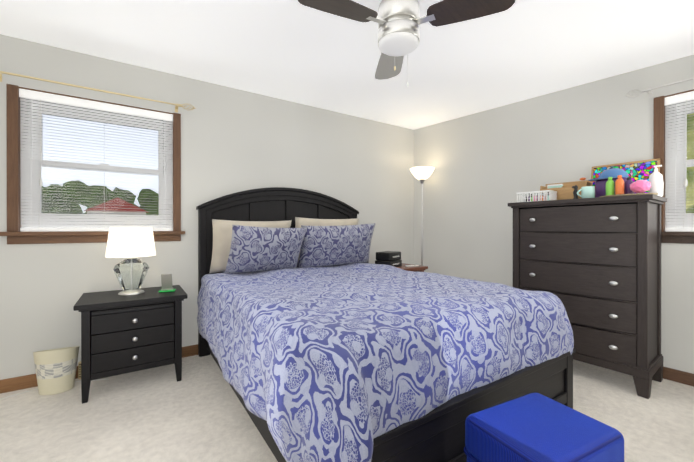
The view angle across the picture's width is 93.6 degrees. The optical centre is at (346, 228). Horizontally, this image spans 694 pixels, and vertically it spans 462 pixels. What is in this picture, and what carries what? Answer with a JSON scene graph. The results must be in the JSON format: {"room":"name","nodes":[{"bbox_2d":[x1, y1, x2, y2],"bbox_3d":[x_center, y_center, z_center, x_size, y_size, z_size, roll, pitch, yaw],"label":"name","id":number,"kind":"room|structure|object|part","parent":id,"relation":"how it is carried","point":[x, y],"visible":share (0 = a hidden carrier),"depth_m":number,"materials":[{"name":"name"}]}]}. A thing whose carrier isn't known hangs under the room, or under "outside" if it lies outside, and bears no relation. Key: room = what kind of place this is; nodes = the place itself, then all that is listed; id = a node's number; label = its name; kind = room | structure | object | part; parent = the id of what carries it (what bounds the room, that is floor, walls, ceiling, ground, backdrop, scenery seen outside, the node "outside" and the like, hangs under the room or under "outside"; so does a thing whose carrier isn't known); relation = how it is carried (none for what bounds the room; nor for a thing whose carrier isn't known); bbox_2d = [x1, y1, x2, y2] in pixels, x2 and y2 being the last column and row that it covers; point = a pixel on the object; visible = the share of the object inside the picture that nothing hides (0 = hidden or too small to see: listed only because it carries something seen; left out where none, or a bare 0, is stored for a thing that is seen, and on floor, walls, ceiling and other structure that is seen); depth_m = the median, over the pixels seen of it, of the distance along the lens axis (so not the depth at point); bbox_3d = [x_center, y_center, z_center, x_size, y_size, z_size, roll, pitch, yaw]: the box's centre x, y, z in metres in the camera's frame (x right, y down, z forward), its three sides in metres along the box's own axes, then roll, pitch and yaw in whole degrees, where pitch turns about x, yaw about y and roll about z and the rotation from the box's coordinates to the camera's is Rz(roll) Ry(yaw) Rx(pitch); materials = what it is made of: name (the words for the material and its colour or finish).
{"room":"bedroom","nodes":[
{"label":"bedroom","id":0,"kind":"room"},
{"bbox_2d":[78,361,80,378],"bbox_3d":[-1.978,1.052,2.427,0.036,0.125,0.026,0,0,-33],"label":"floor vent","id":1,"kind":"object","parent":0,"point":[79,370],"visible":0.44,"depth_m":2.41,"materials":[{"name":"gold metal"}]},
{"bbox_2d":[0,34,413,379],"bbox_3d":[-0.864,-0.197,3.298,4.810,2.620,0.160,0,0,-33],"label":"wall","id":2,"kind":"structure","parent":0,"point":[234,140],"depth_m":2.87,"materials":[{"name":"paint"}]},
{"bbox_2d":[0,84,184,243],"bbox_3d":[-1.903,-0.442,2.553,1.125,1.096,0.167,0,0,-33],"label":"window","id":3,"kind":"structure","parent":2,"relation":"in","point":[18,174],"depth_m":2.44,"materials":[{"name":"brown wood"}]},
{"bbox_2d":[19,88,172,230],"bbox_3d":[-1.892,-0.483,2.537,0.949,0.990,0.052,0,0,-33],"label":"window blinds","id":4,"kind":"object","parent":3,"relation":"attached to","point":[62,100],"visible":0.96,"depth_m":2.49,"materials":[{"name":"white plastic"}]},
{"bbox_2d":[0,71,195,112],"bbox_3d":[-1.991,-1.036,2.395,1.605,0.069,0.102,0,0,-33],"label":"curtain rod","id":5,"kind":"object","parent":2,"relation":"attached to","point":[94,89],"visible":1,"depth_m":2.42,"materials":[{"name":"gold metal"}]},
{"bbox_2d":[0,344,197,393],"bbox_3d":[-0.893,1.069,3.172,4.300,0.088,0.022,0,0,-33],"label":"baseboard","id":6,"kind":"structure","parent":2,"relation":"attached to","point":[18,383],"depth_m":2.27,"materials":[{"name":"brown wood"}]},
{"bbox_2d":[0,354,693,461],"bbox_3d":[0.393,1.176,1.770,5.700,0.120,4.580,0,0,-33],"label":"floor","id":7,"kind":"structure","parent":0,"point":[197,413],"depth_m":1.92,"materials":[{"name":"carpet"}]},
{"bbox_2d":[0,379,105,399],"bbox_3d":[-2.191,1.112,2.189,0.952,0.005,0.098,0,0,-33],"label":"lamp cord","id":8,"kind":"object","parent":7,"relation":"on","point":[37,388],"visible":0.6,"depth_m":2.23,"materials":[{"name":"white plastic"}]},
{"bbox_2d":[33,346,78,394],"bbox_3d":[-2.000,0.961,2.244,0.242,0.301,0.177,0,0,-33],"label":"wastebasket","id":9,"kind":"object","parent":7,"relation":"on","point":[55,369],"visible":1,"depth_m":2.19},
{"bbox_2d":[73,285,187,403],"bbox_3d":[-1.569,0.797,2.408,0.643,0.635,0.493,0,0,-33],"label":"nightstand","id":10,"kind":"object","parent":7,"relation":"on","point":[122,334],"visible":1,"depth_m":2.22,"materials":[{"name":"espresso wood"},{"name":"brushed nickel"}]},
{"bbox_2d":[105,227,155,294],"bbox_3d":[-1.608,0.232,2.430,0.318,0.495,0.318,0,0,-33],"label":"table lamp","id":11,"kind":"object","parent":10,"relation":"on","point":[131,245],"visible":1,"depth_m":2.34,"materials":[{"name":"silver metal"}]},
{"bbox_2d":[159,274,175,291],"bbox_3d":[-1.378,0.409,2.496,0.110,0.140,0.095,0,0,-21],"label":"charger","id":12,"kind":"object","parent":10,"relation":"on","point":[166,281],"visible":1,"depth_m":2.47,"materials":[{"name":"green plastic"}]},
{"bbox_2d":[196,187,575,461],"bbox_3d":[0.047,0.352,2.348,1.836,1.526,2.395,0,0,-33],"label":"bed","id":13,"kind":"object","parent":7,"relation":"on","point":[321,338],"visible":1,"depth_m":1.51,"materials":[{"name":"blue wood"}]},
{"bbox_2d":[209,219,291,272],"bbox_3d":[-0.848,0.149,2.933,0.723,0.460,0.215,0,0,-33],"label":"pillow","id":14,"kind":"object","parent":13,"relation":"on","point":[222,229],"depth_m":2.75,"materials":[{"name":"fabric"}]},
{"bbox_2d":[295,217,358,265],"bbox_3d":[-0.207,0.132,3.363,0.743,0.492,0.204,0,0,-33],"label":"pillow","id":15,"kind":"object","parent":13,"relation":"on","point":[299,221],"depth_m":3.26,"materials":[{"name":"fabric"}]},
{"bbox_2d":[397,263,427,271],"bbox_3d":[0.541,0.772,3.777,0.628,0.680,0.478,0,0,-33],"label":"nightstand","id":16,"kind":"object","parent":7,"relation":"on","point":[419,268],"visible":0.06,"depth_m":3.68,"materials":[{"name":"brown wood"}]},
{"bbox_2d":[375,251,401,266],"bbox_3d":[0.477,0.348,3.729,0.202,0.168,0.280,0,0,37],"label":"radio","id":17,"kind":"object","parent":16,"relation":"on","point":[392,258],"visible":0.9,"depth_m":3.64,"materials":[{"name":"black plastic"}]},
{"bbox_2d":[410,166,433,265],"bbox_3d":[0.915,0.189,3.971,0.292,1.847,0.292,0,0,-33],"label":"floor lamp","id":18,"kind":"object","parent":7,"relation":"on","point":[421,173],"visible":0.58,"depth_m":3.93,"materials":[{"name":"silver metal"}]},
{"bbox_2d":[464,393,623,461],"bbox_3d":[0.695,0.905,1.166,0.442,0.425,0.342,0,0,-26],"label":"ottoman","id":19,"kind":"object","parent":7,"relation":"on","point":[534,427],"visible":1,"depth_m":1.12,"materials":[{"name":"blue fabric"}]},
{"bbox_2d":[508,194,666,398],"bbox_3d":[1.870,0.445,2.613,0.466,1.340,0.940,0,0,-37],"label":"dresser","id":20,"kind":"object","parent":7,"relation":"on","point":[593,265],"visible":0.73,"depth_m":2.35,"materials":[{"name":"wood"},{"name":"brushed nickel metal"}]},
{"bbox_2d":[516,190,556,201],"bbox_3d":[1.622,-0.271,2.788,0.168,0.088,0.262,0,0,-41],"label":"basket","id":21,"kind":"object","parent":20,"relation":"on","point":[547,195],"visible":0.85,"depth_m":2.74,"materials":[{"name":"white plastic"}]},
{"bbox_2d":[540,178,591,199],"bbox_3d":[1.854,-0.329,2.770,0.148,0.203,0.340,0,0,-39],"label":"organizer","id":22,"kind":"object","parent":20,"relation":"on","point":[564,190],"visible":0.44,"depth_m":2.73,"materials":[{"name":"brown cardboard"}]},
{"bbox_2d":[572,185,578,198],"bbox_3d":[1.815,-0.288,2.584,0.048,0.122,0.051,0,0,-33],"label":"figurine","id":23,"kind":"object","parent":20,"relation":"on","point":[575,187],"visible":0.88,"depth_m":2.57,"materials":[{"name":"black plastic"}]},
{"bbox_2d":[577,186,594,197],"bbox_3d":[1.837,-0.275,2.496,0.098,0.096,0.100,0,0,-33],"label":"mug","id":24,"kind":"object","parent":20,"relation":"on","point":[587,191],"visible":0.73,"depth_m":2.46,"materials":[{"name":"teal ceramic"}]},
{"bbox_2d":[589,168,631,197],"bbox_3d":[2.023,-0.345,2.511,0.173,0.238,0.244,0,0,-33],"label":"bag","id":25,"kind":"object","parent":20,"relation":"on","point":[600,187],"depth_m":2.49,"materials":[{"name":"purple"}]},
{"bbox_3d":[2.020,-0.423,2.515,0.173,0.082,0.233,0,0,-33],"label":"denim cap","id":26,"kind":"part","parent":25,"relation":"part of","materials":[{"name":"blue fabric"}]},
{"bbox_2d":[591,158,659,192],"bbox_3d":[2.174,-0.376,2.566,0.078,0.297,0.420,0,0,-37],"label":"picture frame","id":27,"kind":"object","parent":20,"relation":"on","point":[639,170],"visible":0.38,"depth_m":2.52,"materials":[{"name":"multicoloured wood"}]},
{"bbox_2d":[600,193,657,196],"bbox_3d":[1.980,-0.233,2.300,0.194,0.014,0.318,0,0,-33],"label":"tray","id":28,"kind":"object","parent":20,"relation":"on","point":[629,194],"visible":0.48,"depth_m":2.22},
{"bbox_2d":[606,177,614,194],"bbox_3d":[1.915,-0.305,2.369,0.052,0.141,0.052,0,0,-33],"label":"bottle","id":29,"kind":"object","parent":28,"relation":"on","point":[610,186],"visible":0.79,"depth_m":2.35,"materials":[{"name":"green plastic"}]},
{"bbox_2d":[615,175,623,194],"bbox_3d":[1.942,-0.308,2.318,0.050,0.146,0.050,0,0,-33],"label":"bottle","id":30,"kind":"object","parent":28,"relation":"on","point":[619,185],"visible":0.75,"depth_m":2.30,"materials":[{"name":"orange plastic"}]},
{"bbox_2d":[624,177,632,193],"bbox_3d":[2.012,-0.300,2.324,0.052,0.131,0.052,0,0,-33],"label":"bottle","id":31,"kind":"object","parent":28,"relation":"on","point":[627,183],"visible":0.83,"depth_m":2.31,"materials":[{"name":"purple plastic"}]},
{"bbox_2d":[630,180,651,192],"bbox_3d":[2.012,-0.290,2.232,0.102,0.095,0.113,0,0,-33],"label":"bath pouf","id":32,"kind":"object","parent":28,"relation":"on","point":[640,186],"visible":0.98,"depth_m":2.21,"materials":[{"name":"pink plastic"}]},
{"bbox_2d":[648,165,663,196],"bbox_3d":[2.188,-0.337,2.307,0.060,0.222,0.080,0,0,-33],"label":"lotion bottle","id":33,"kind":"object","parent":20,"relation":"on","point":[656,180],"visible":0.85,"depth_m":2.29,"materials":[{"name":"white plastic"}]},
{"bbox_2d":[0,0,693,129],"bbox_3d":[0.393,-1.408,1.765,5.700,0.452,4.580,0,0,-33],"label":"ceiling","id":34,"kind":"structure","parent":0,"point":[296,51],"depth_m":2.28,"materials":[{"name":"paint"}]},
{"bbox_2d":[298,0,514,86],"bbox_3d":[0.195,-1.022,1.637,0.908,0.484,0.988,0,0,-33],"label":"fan","id":35,"kind":"object","parent":34,"relation":"hanging from","point":[399,22],"visible":1,"depth_m":1.61,"materials":[{"name":"brown wood"}]},
{"bbox_3d":[-0.014,-1.044,1.556,0.470,0.043,0.178,0,0,-33],"label":"blade","id":36,"kind":"part","parent":35,"relation":"part of","materials":[{"name":"brown wood"}]},
{"bbox_3d":[0.282,-1.044,2.036,0.322,0.043,0.418,0,0,-33],"label":"blade","id":37,"kind":"part","parent":35,"relation":"part of","materials":[{"name":"grey wood"}]},
{"bbox_3d":[0.561,-1.043,1.551,0.277,0.043,0.441,0,0,-33],"label":"blade","id":38,"kind":"part","parent":35,"relation":"part of","materials":[{"name":"brown wood"}]},
{"bbox_2d":[414,54,693,373],"bbox_3d":[2.175,-0.196,2.813,0.160,2.620,4.058,0,0,-37],"label":"wall","id":39,"kind":"structure","parent":0,"point":[488,165],"depth_m":3.20,"materials":[{"name":"paint"}]},
{"bbox_2d":[625,78,693,97],"bbox_3d":[2.695,-1.035,1.910,0.102,0.069,1.656,0,0,-37],"label":"curtain rod","id":40,"kind":"object","parent":39,"relation":"attached to","point":[649,91],"visible":1,"depth_m":2.45,"materials":[{"name":"silver metal"}]},
{"bbox_2d":[653,89,693,243],"bbox_3d":[2.679,-0.441,2.068,0.167,1.096,1.126,0,0,-37],"label":"window","id":41,"kind":"structure","parent":39,"relation":"in","point":[683,218],"depth_m":2.42,"materials":[{"name":"brown wood"}]},
{"bbox_2d":[665,91,693,230],"bbox_3d":[2.664,-0.482,2.057,0.052,0.990,0.950,0,0,-37],"label":"window blinds","id":42,"kind":"object","parent":41,"relation":"attached to","point":[682,98],"visible":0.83,"depth_m":2.37,"materials":[{"name":"white plastic"}]},
{"bbox_2d":[663,366,693,386],"bbox_3d":[2.021,1.070,2.874,0.014,0.088,3.738,0,0,-37],"label":"baseboard","id":43,"kind":"structure","parent":39,"relation":"attached to","point":[679,376],"depth_m":2.36,"materials":[{"name":"brown wood"}]},
{"label":"outside","id":44,"kind":"structure","parent":0,"visible":0},
{"bbox_2d":[42,113,693,214],"bbox_3d":[0.187,0.147,0.901,85.000,7.942,85.000,0,0,-33],"label":"view","id":45,"kind":"structure","parent":44,"point":[56,190],"depth_m":13.07,"materials":[{"name":"green plant"}]}
]}

